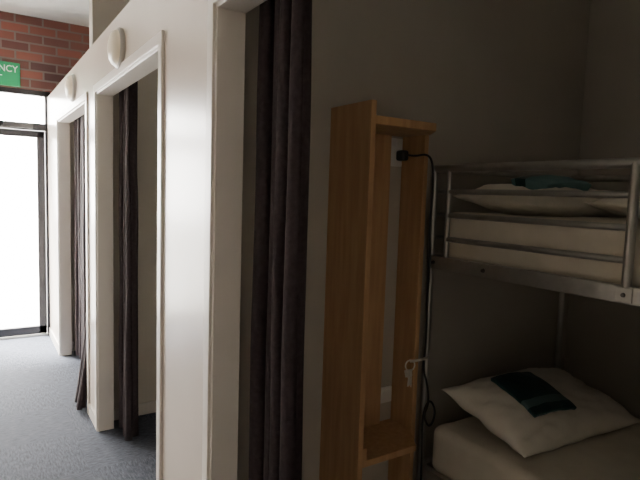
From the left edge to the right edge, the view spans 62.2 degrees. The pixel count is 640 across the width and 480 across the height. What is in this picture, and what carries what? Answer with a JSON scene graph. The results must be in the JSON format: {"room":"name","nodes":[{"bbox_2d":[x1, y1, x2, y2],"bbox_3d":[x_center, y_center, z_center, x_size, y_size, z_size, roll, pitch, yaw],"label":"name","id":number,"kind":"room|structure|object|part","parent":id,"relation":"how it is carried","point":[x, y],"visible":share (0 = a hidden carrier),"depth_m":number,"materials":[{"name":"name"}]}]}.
{"room":"dormitory","nodes":[
{"label":"dormitory","id":0,"kind":"room"},
{"bbox_2d":[0,11,88,93],"bbox_3d":[-2.769,-0.607,5.477,4.250,3.180,0.200,-1,6,-33],"label":"wall","id":1,"kind":"structure","parent":0,"point":[46,51],"depth_m":5.23,"materials":[{"name":"red brick"}]},
{"bbox_2d":[0,61,19,86],"bbox_3d":[-3.112,-1.591,5.007,0.485,0.220,0.032,-1,6,-33],"label":"exit sign","id":2,"kind":"object","parent":1,"relation":"attached to","point":[9,71],"visible":1,"depth_m":5.08,"materials":[{"name":"green plastic"}]},
{"bbox_2d":[0,121,46,336],"bbox_3d":[-3.574,-0.072,4.873,1.890,2.130,0.188,-1,6,-33],"label":"door","id":3,"kind":"structure","parent":1,"relation":"in","point":[39,135],"depth_m":5.38,"materials":[{"name":"grey metal"}]},
{"bbox_2d":[0,86,49,332],"bbox_3d":[-3.614,-0.233,4.918,2.010,2.480,0.080,-1,6,-33],"label":"frame","id":4,"kind":"object","parent":1,"relation":"attached to","point":[36,126],"visible":0.45,"depth_m":5.35,"materials":[{"name":"grey metal"}]},
{"bbox_2d":[0,0,88,26],"bbox_3d":[-0.587,-1.887,2.069,4.450,0.100,8.030,-1,6,-33],"label":"ceiling","id":5,"kind":"structure","parent":0,"point":[76,12],"depth_m":4.94,"materials":[{"name":"paint"}]},
{"bbox_2d":[70,121,75,341],"bbox_3d":[-1.474,-0.186,5.492,2.080,2.420,0.100,-1,6,-33],"label":"wall","id":6,"kind":"structure","parent":0,"point":[72,177],"depth_m":4.91,"materials":[{"name":"paint"}]},
{"bbox_2d":[0,335,155,479],"bbox_3d":[-0.690,1.379,2.355,4.450,0.100,8.030,-1,6,-33],"label":"floor","id":7,"kind":"structure","parent":0,"point":[43,435],"depth_m":3.37,"materials":[{"name":"carpet"}]},
{"bbox_2d":[0,332,48,339],"bbox_3d":[-3.674,0.991,5.059,2.010,0.015,0.200,-1,6,-33],"label":"threshold","id":8,"kind":"object","parent":7,"relation":"on","point":[47,333],"depth_m":5.39,"materials":[{"name":"silver metal"}]},
{"bbox_2d":[47,0,207,479],"bbox_3d":[-0.623,0.129,2.203,0.090,2.420,7.730,-1,6,-33],"label":"wall partition","id":9,"kind":"structure","parent":7,"relation":"on","point":[183,23],"depth_m":1.98,"materials":[{"name":"white paint"}]},
{"bbox_2d":[65,74,75,101],"bbox_3d":[-1.831,-1.115,3.876,0.060,0.200,0.200,-1,6,-33],"label":"wall light","id":10,"kind":"object","parent":9,"relation":"attached to","point":[70,83],"depth_m":3.82,"materials":[{"name":"white glass"}]},
{"bbox_2d":[49,327,94,426],"bbox_3d":[-0.702,1.295,2.278,0.010,0.080,7.730,-1,6,-33],"label":"baseboard","id":11,"kind":"structure","parent":9,"relation":"attached to","point":[52,336],"depth_m":4.90,"materials":[{"name":"white wood"}]},
{"bbox_2d":[56,91,89,414],"bbox_3d":[-1.913,0.046,4.176,0.104,2.160,1.520,-1,6,-33],"label":"trim","id":12,"kind":"structure","parent":9,"relation":"attached to","point":[79,107],"depth_m":4.72,"materials":[{"name":"beige paint"}]},
{"bbox_2d":[74,114,85,358],"bbox_3d":[-1.825,-0.007,4.239,0.101,2.220,1.500,-1,6,-33],"label":"curtain","id":13,"kind":"object","parent":9,"relation":"hanging from","point":[79,123],"visible":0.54,"depth_m":4.58,"materials":[{"name":"fabric"}]},
{"bbox_2d":[107,27,125,68],"bbox_3d":[-1.021,-0.956,2.635,0.060,0.200,0.200,-1,6,-33],"label":"wall light","id":14,"kind":"object","parent":9,"relation":"attached to","point":[116,45],"depth_m":2.58,"materials":[{"name":"white glass"}]},
{"bbox_2d":[93,30,163,479],"bbox_3d":[-0.985,0.200,2.754,0.104,2.160,1.410,-1,6,-33],"label":"trim","id":15,"kind":"structure","parent":9,"relation":"attached to","point":[149,57],"depth_m":3.23,"materials":[{"name":"beige paint"}]},
{"bbox_2d":[119,81,138,440],"bbox_3d":[-0.898,0.147,2.817,0.092,2.220,1.390,-1,6,-33],"label":"curtain","id":16,"kind":"object","parent":9,"relation":"hanging from","point":[128,97],"visible":0.93,"depth_m":3.18,"materials":[{"name":"fabric"}]},
{"bbox_2d":[202,0,265,479],"bbox_3d":[0.107,0.381,1.080,0.104,2.160,1.636,-1,6,-33],"label":"trim","id":17,"kind":"structure","parent":9,"relation":"attached to","point":[226,19],"depth_m":1.68,"materials":[{"name":"beige paint"}]},
{"bbox_2d":[249,0,311,479],"bbox_3d":[0.197,0.328,1.145,0.104,2.220,1.616,-1,6,-33],"label":"curtain","id":18,"kind":"object","parent":9,"relation":"hanging from","point":[283,119],"visible":1,"depth_m":1.56,"materials":[{"name":"fabric"}]},
{"bbox_2d":[319,99,436,479],"bbox_3d":[0.243,0.430,2.092,0.388,1.855,0.248,-1,6,-33],"label":"wooden shelf unit","id":19,"kind":"object","parent":7,"relation":"on","point":[353,438],"visible":1,"depth_m":2.04,"materials":[{"name":"brown wood"}]},
{"bbox_3d":[0.090,0.433,1.993,0.023,1.855,0.248,-1,6,-33],"label":"panel","id":20,"kind":"part","parent":19,"relation":"part of","materials":[{"name":"brown wood"}]},
{"bbox_2d":[391,138,402,166],"bbox_3d":[0.315,-0.363,2.196,0.068,0.115,0.014,-1,6,-33],"label":"power outlet","id":21,"kind":"object","parent":19,"relation":"attached to","point":[397,144],"depth_m":2.19,"materials":[{"name":"white plastic"}]},
{"bbox_2d":[396,150,408,160],"bbox_3d":[0.339,-0.348,2.183,0.038,0.043,0.045,-1,6,-33],"label":"plug","id":22,"kind":"object","parent":21,"relation":"in","point":[400,154],"depth_m":2.17,"materials":[{"name":"black plastic"}]},
{"bbox_3d":[0.363,0.460,2.243,0.023,1.775,0.133,-1,6,-33],"label":"panel","id":23,"kind":"part","parent":19,"relation":"part of","materials":[{"name":"brown wood"}]},
{"bbox_2d":[404,355,428,386],"bbox_3d":[0.406,0.542,2.186,0.117,0.123,0.039,0,5,-22],"label":"keys","id":24,"kind":"object","parent":19,"relation":"hanging from","point":[408,372],"visible":1,"depth_m":2.18,"materials":[{"name":"silver metal"}]},
{"bbox_2d":[416,157,639,479],"bbox_3d":[1.379,0.609,1.676,1.018,1.682,2.016,-1,6,-33],"label":"bunk bed","id":25,"kind":"object","parent":7,"relation":"on","point":[592,257],"visible":0.69,"depth_m":1.94,"materials":[{"name":"silver metal"}]},
{"bbox_3d":[0.448,0.537,2.251,0.031,1.666,0.031,-1,6,-33],"label":"post","id":26,"kind":"part","parent":25,"relation":"part of","materials":[{"name":"silver metal"}]},
{"bbox_3d":[1.374,0.963,1.712,0.919,0.213,1.938,-1,6,-33],"label":"mattress","id":27,"kind":"part","parent":25,"relation":"part of","materials":[{"name":"white fabric"}]},
{"bbox_3d":[1.014,-0.203,1.350,0.031,0.031,1.985,-1,6,-33],"label":"rail","id":28,"kind":"part","parent":25,"relation":"part of","materials":[{"name":"silver metal"}]},
{"bbox_2d":[452,184,626,216],"bbox_3d":[0.986,-0.162,2.221,0.760,0.152,0.419,-1,6,-29],"label":"pillow","id":29,"kind":"object","parent":25,"relation":"on","point":[510,205],"visible":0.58,"depth_m":2.02,"materials":[{"name":"white fabric"}]},
{"bbox_2d":[511,175,591,190],"bbox_3d":[0.943,-0.226,2.171,0.262,0.086,0.188,-1,6,-27],"label":"folded towel","id":30,"kind":"object","parent":29,"relation":"on","point":[532,182],"visible":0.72,"depth_m":2.11,"materials":[{"name":"teal fabric"}]},
{"bbox_2d":[441,368,639,457],"bbox_3d":[0.950,0.707,2.273,0.752,0.230,0.438,-1,6,-30],"label":"pillow","id":31,"kind":"object","parent":25,"relation":"on","point":[596,413],"visible":0.87,"depth_m":2.13,"materials":[{"name":"white fabric"}]},
{"bbox_2d":[491,372,576,417],"bbox_3d":[0.871,0.624,2.171,0.228,0.092,0.250,-1,6,-25],"label":"folded towel","id":32,"kind":"object","parent":31,"relation":"on","point":[538,397],"visible":1,"depth_m":2.13,"materials":[{"name":"teal fabric"}]},
{"bbox_3d":[1.408,0.062,1.636,0.911,0.213,1.934,-1,6,-33],"label":"mattress","id":33,"kind":"part","parent":25,"relation":"part of","materials":[{"name":"white fabric"}]},
{"bbox_3d":[1.253,0.517,2.774,0.031,1.666,0.031,-1,6,-33],"label":"post","id":34,"kind":"part","parent":25,"relation":"part of","materials":[{"name":"silver metal"}]},
{"bbox_3d":[1.819,-0.223,1.873,0.031,0.031,1.985,-1,6,-33],"label":"rail","id":35,"kind":"part","parent":25,"relation":"part of","materials":[{"name":"silver metal"}]},
{"bbox_2d":[584,197,639,217],"bbox_3d":[1.270,-0.120,1.895,0.620,0.118,0.360,-2,6,-38],"label":"pillow","id":36,"kind":"object","parent":25,"relation":"on","point":[618,206],"visible":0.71,"depth_m":1.80,"materials":[{"name":"white fabric"}]},
{"bbox_2d":[89,0,157,407],"bbox_3d":[-0.548,-0.405,3.975,2.170,3.180,0.100,-1,6,-33],"label":"wall","id":37,"kind":"structure","parent":0,"point":[102,13],"depth_m":3.52,"materials":[{"name":"paint"}]},
{"bbox_2d":[75,316,86,409],"bbox_3d":[-1.592,0.059,3.685,0.231,2.200,0.228,-1,6,-33],"label":"curtain","id":38,"kind":"object","parent":37,"relation":"hanging from","point":[81,391],"visible":0.16,"depth_m":3.67,"materials":[{"name":"fabric"}]},
{"bbox_2d":[72,342,155,419],"bbox_3d":[-0.487,1.149,4.025,2.080,0.080,3.662,-1,6,-33],"label":"baseboard","id":39,"kind":"structure","parent":37,"relation":"attached to","point":[147,407],"depth_m":3.65,"materials":[{"name":"grey"}]},
{"bbox_2d":[237,0,590,479],"bbox_3d":[0.486,-0.234,2.390,2.170,3.180,0.100,-1,6,-33],"label":"wall","id":40,"kind":"structure","parent":0,"point":[500,81],"depth_m":2.38,"materials":[{"name":"paint"}]},
{"bbox_2d":[380,385,391,403],"bbox_3d":[0.282,0.667,2.286,0.068,0.070,0.014,-1,6,-33],"label":"power outlet","id":41,"kind":"object","parent":40,"relation":"attached to","point":[386,392],"visible":0.91,"depth_m":2.28,"materials":[{"name":"white plastic"}]},
{"bbox_2d":[406,154,435,479],"bbox_3d":[0.395,0.507,2.190,0.178,1.715,0.061,4,5,20],"label":"power cord","id":42,"kind":"object","parent":40,"relation":"attached to","point":[410,155],"visible":1,"depth_m":2.17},
{"bbox_2d":[564,0,639,418],"bbox_3d":[1.185,-0.300,3.397,0.100,3.180,8.030,-1,6,-33],"label":"wall","id":43,"kind":"structure","parent":0,"point":[602,348],"depth_m":2.78,"materials":[{"name":"paint"}]},
{"label":"outside","id":44,"kind":"structure","parent":0,"visible":0},
{"bbox_2d":[0,218,38,328],"bbox_3d":[-9.374,0.069,14.429,28.000,0.100,21.800,-1,6,-33],"label":"ground","id":45,"kind":"structure","parent":44,"point":[19,285],"depth_m":9.41,"materials":[{"name":"white"}]}
]}

